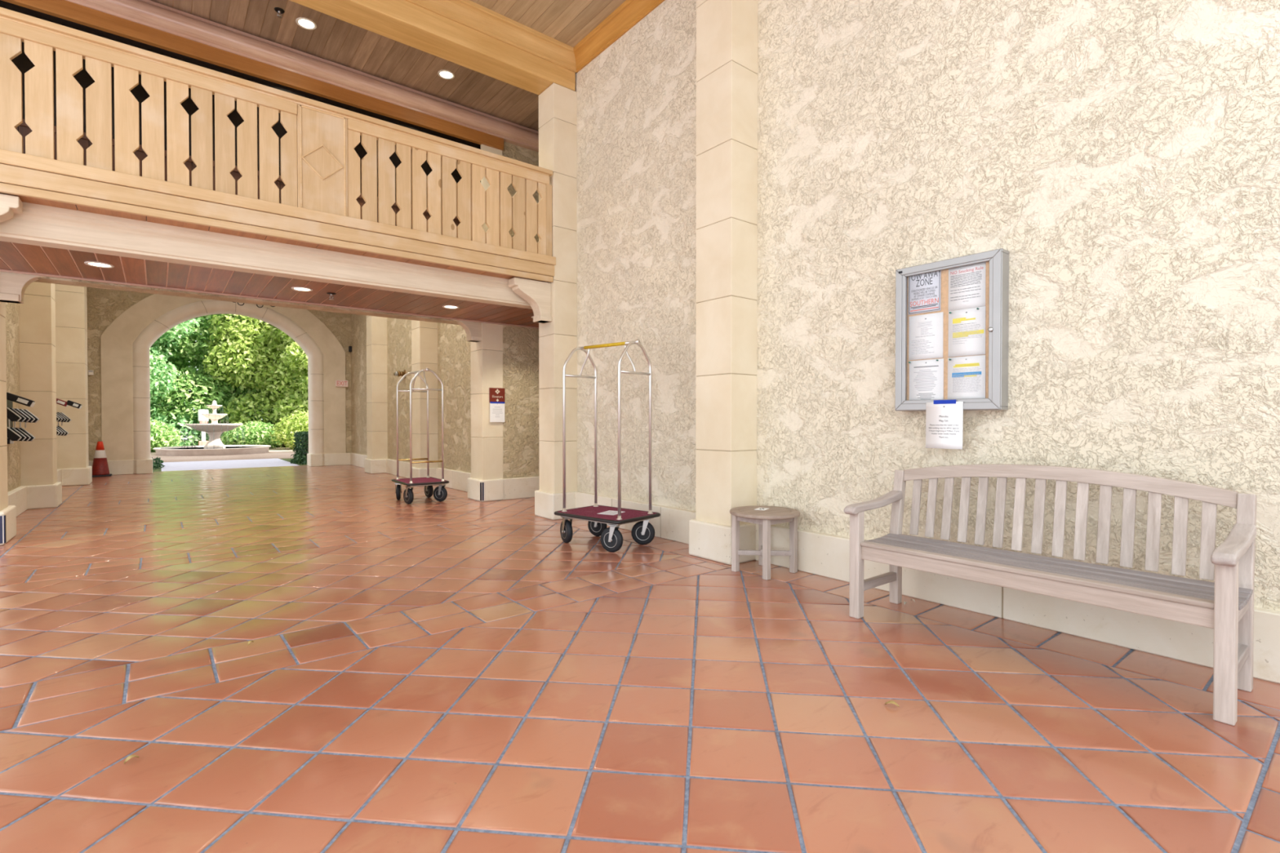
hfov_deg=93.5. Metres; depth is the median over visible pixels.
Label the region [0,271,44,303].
bracket
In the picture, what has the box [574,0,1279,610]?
wall
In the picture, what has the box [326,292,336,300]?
sprinkler
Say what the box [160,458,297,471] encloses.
pavement
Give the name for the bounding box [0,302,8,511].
trim
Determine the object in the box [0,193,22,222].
bracket
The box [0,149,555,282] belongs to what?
trim
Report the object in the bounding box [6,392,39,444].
wall rack
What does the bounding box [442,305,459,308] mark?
recessed light
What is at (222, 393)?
tree
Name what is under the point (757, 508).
table card
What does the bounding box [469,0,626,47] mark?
ceiling
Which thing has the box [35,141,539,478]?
wall
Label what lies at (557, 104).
trim
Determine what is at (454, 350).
wall
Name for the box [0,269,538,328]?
trim
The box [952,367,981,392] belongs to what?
print
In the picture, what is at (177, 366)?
tree
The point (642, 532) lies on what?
luggage cart
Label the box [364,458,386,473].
trim
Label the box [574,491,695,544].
baseboard
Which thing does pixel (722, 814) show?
floor
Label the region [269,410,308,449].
shrub
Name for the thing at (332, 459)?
trim
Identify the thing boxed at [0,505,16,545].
trim
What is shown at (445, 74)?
recessed light
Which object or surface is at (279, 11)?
sprinkler
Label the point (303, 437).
hedge
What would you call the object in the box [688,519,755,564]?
trim
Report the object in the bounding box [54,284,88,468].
trim
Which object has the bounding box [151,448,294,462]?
trim
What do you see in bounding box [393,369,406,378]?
wall light
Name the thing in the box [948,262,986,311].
printed notice
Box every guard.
[0,515,6,543]
[480,482,484,500]
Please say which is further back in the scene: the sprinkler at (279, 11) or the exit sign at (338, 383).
the exit sign at (338, 383)
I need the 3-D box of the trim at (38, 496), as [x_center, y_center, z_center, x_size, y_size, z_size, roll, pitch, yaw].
[-7.831,0.900,7.870,0.357,0.300,0.480,-1,1,-39]
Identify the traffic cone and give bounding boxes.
[92,441,111,476]
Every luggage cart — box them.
[391,368,448,504]
[554,339,660,552]
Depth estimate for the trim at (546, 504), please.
6.93 m
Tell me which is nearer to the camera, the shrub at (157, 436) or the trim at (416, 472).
the trim at (416, 472)
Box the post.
[197,409,208,445]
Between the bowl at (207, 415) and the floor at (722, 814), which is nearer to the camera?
the floor at (722, 814)
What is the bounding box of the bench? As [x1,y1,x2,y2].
[844,464,1257,725]
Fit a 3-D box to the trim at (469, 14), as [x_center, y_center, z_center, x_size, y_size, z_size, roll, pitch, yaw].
[-3.128,-4.178,5.004,6.230,0.192,0.128,-1,1,-39]
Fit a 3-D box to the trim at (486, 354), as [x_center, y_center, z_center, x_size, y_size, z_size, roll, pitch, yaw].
[-2.193,-1.444,8.605,0.312,4.930,0.400,-1,1,-39]
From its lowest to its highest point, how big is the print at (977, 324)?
0.103 m
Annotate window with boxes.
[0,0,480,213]
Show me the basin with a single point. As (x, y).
(206, 450)
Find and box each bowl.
[185,423,242,431]
[201,413,226,418]
[206,404,222,408]
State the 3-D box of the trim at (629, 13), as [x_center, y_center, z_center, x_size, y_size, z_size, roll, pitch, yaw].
[-0.065,-4.191,6.062,0.128,0.192,2.300,-1,1,-39]
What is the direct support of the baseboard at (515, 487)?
attached to the wall at (521, 440)
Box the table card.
[755,507,768,510]
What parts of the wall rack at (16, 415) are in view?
panel, white panel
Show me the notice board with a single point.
(997, 273)
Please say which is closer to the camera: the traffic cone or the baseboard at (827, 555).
the baseboard at (827, 555)
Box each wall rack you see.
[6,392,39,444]
[56,398,82,435]
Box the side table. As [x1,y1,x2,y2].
[729,505,799,580]
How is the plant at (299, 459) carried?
on the ground
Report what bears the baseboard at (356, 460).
attached to the wall at (454, 350)
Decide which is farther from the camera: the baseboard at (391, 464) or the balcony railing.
the baseboard at (391, 464)
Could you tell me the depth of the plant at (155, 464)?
14.23 m
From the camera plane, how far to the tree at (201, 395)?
27.45 m
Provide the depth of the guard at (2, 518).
5.45 m
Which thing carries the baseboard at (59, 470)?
attached to the wall at (12, 344)
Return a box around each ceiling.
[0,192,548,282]
[0,240,538,327]
[149,0,538,131]
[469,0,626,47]
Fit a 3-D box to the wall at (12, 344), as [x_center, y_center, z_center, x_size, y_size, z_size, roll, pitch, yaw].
[-8.866,-1.669,8.640,0.300,5.420,8.600,-1,1,-39]
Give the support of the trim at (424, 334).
attached to the wall at (454, 350)
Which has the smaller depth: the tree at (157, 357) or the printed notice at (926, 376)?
the printed notice at (926, 376)
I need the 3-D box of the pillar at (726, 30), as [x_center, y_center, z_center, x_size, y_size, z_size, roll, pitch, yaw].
[0.714,-1.637,4.972,0.312,5.400,0.400,-1,1,-39]
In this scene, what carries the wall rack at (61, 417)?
attached to the trim at (71, 305)
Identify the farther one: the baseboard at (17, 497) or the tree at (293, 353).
the tree at (293, 353)
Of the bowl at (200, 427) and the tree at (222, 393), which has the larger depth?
the tree at (222, 393)
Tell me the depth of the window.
6.33 m
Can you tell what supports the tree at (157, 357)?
on the ground
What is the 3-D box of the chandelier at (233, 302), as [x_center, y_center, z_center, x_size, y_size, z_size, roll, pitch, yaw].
[-7.915,-3.425,12.328,0.803,1.865,0.704,-1,1,-39]
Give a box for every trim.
[0,0,503,151]
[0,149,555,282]
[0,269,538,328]
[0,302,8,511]
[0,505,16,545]
[15,119,460,237]
[18,281,57,485]
[20,481,62,509]
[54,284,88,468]
[62,466,92,486]
[65,0,538,152]
[88,457,152,475]
[100,293,346,460]
[132,299,324,459]
[142,302,322,398]
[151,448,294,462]
[288,0,575,95]
[306,453,350,466]
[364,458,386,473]
[366,315,387,459]
[404,0,577,73]
[408,466,436,478]
[411,320,438,468]
[467,477,503,502]
[471,144,502,479]
[534,489,575,519]
[538,83,577,493]
[573,0,665,72]
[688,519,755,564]
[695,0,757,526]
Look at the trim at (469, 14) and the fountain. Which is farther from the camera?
the fountain
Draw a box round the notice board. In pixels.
[894,248,1008,411]
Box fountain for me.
[152,400,271,456]
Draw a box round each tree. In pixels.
[149,317,208,446]
[150,314,288,444]
[151,337,206,413]
[165,366,295,438]
[201,314,307,446]
[272,328,308,427]
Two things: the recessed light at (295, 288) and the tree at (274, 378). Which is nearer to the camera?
the recessed light at (295, 288)
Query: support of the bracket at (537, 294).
attached to the wall at (1123, 156)
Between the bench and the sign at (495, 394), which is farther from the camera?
the sign at (495, 394)
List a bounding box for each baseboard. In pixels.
[7,485,27,516]
[57,468,62,482]
[350,453,367,467]
[386,458,409,478]
[436,467,471,492]
[502,475,539,499]
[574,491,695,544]
[755,524,1279,684]
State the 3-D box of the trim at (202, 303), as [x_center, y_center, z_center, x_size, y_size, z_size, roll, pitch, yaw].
[-9.195,-1.399,13.702,3.605,2.971,0.130,-1,1,-39]
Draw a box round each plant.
[151,456,164,469]
[290,453,306,464]
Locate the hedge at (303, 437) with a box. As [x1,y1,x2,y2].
[292,431,308,458]
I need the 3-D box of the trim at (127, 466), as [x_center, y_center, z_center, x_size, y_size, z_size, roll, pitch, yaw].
[-10.943,0.847,12.540,1.235,0.300,0.480,-1,1,-39]
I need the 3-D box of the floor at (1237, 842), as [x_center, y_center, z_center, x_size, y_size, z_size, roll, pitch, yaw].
[-2.975,1.117,7.450,9.150,0.116,18.630,-1,1,-39]
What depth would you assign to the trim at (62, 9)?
6.56 m
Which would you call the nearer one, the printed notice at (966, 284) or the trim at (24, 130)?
the printed notice at (966, 284)
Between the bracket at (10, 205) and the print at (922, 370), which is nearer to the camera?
the print at (922, 370)
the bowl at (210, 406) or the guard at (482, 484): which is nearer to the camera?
the guard at (482, 484)
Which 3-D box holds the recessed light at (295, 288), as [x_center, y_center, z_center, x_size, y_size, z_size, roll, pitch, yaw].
[-3.516,-1.429,6.264,0.196,0.012,0.196,-1,1,-39]
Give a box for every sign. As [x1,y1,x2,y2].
[335,380,348,386]
[488,387,504,402]
[908,271,941,315]
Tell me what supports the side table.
on the floor at (722, 814)
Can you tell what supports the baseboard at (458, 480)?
attached to the wall at (454, 350)
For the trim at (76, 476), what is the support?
attached to the wall at (12, 344)
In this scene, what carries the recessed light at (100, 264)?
in the ceiling at (13, 256)
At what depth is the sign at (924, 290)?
3.77 m
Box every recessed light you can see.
[84,261,114,267]
[291,286,312,291]
[295,17,316,30]
[437,70,454,79]
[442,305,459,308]
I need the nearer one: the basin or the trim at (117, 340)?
the trim at (117, 340)
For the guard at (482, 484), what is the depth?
8.33 m
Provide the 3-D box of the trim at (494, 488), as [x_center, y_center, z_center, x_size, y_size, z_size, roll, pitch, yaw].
[-2.208,0.891,8.625,0.360,0.300,0.490,-1,1,-39]
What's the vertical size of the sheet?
0.002 m
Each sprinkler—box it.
[274,7,284,17]
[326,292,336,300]
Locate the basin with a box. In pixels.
[152,444,271,456]
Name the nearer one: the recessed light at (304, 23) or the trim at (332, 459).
the recessed light at (304, 23)
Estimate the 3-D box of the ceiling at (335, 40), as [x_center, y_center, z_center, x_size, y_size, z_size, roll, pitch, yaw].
[-2.807,-4.318,6.818,9.000,0.050,1.670,-1,1,-39]
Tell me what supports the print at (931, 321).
attached to the printed notice at (925, 331)
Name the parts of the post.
post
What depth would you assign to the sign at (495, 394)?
8.47 m
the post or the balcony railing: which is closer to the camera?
the balcony railing
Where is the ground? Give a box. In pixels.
[152,439,306,471]
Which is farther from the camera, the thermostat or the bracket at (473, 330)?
the thermostat
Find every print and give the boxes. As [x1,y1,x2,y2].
[911,320,933,354]
[913,369,937,391]
[952,324,982,344]
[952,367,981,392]
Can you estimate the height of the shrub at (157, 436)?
1.305 m
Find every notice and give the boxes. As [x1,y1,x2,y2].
[489,401,504,422]
[908,311,943,359]
[909,358,943,399]
[925,400,963,448]
[947,306,985,357]
[947,355,985,399]
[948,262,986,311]
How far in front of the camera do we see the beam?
5.18 m
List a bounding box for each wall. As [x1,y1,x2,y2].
[4,302,21,492]
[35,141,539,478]
[86,287,351,461]
[351,314,471,472]
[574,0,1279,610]
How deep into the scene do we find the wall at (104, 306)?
12.32 m
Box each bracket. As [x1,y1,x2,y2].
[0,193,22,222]
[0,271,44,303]
[453,320,481,342]
[508,277,551,323]
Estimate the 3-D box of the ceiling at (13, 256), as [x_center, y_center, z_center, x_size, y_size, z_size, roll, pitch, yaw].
[-2.498,-1.466,7.056,8.260,0.050,1.645,-1,1,-39]
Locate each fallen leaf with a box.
[124,754,138,763]
[884,700,898,706]
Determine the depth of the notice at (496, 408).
8.47 m
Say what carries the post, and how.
on the trim at (273, 453)
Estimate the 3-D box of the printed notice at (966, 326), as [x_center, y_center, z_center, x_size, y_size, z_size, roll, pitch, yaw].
[1.942,-0.560,3.581,0.002,0.279,0.211,-1,1,-39]
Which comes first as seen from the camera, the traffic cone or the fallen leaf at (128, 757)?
the fallen leaf at (128, 757)
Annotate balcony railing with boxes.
[0,7,552,256]
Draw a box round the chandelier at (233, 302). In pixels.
[233,302,275,307]
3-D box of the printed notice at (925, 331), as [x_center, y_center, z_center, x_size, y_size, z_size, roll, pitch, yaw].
[1.789,-0.563,3.771,0.002,0.279,0.215,-1,1,-39]
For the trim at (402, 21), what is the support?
attached to the wall at (1123, 156)
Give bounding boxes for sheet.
[597,510,623,515]
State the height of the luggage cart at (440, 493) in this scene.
1.841 m
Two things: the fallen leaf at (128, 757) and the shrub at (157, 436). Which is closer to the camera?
the fallen leaf at (128, 757)
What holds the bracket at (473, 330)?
attached to the wall at (521, 440)
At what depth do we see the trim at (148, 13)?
6.85 m
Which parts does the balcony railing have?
rail, cap rail, panel, diamond moulding, moulding, post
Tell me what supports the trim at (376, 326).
attached to the wall at (454, 350)
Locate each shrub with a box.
[150,417,183,452]
[220,421,282,448]
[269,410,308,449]
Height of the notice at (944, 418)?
0.295 m
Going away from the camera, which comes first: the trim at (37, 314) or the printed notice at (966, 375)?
the printed notice at (966, 375)
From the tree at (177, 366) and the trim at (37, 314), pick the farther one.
the tree at (177, 366)
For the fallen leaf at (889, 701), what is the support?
on the floor at (722, 814)
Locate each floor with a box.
[0,464,1279,852]
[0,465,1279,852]
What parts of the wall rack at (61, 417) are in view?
white panel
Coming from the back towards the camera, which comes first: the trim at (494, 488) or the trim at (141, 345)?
the trim at (141, 345)
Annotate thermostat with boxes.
[88,369,93,375]

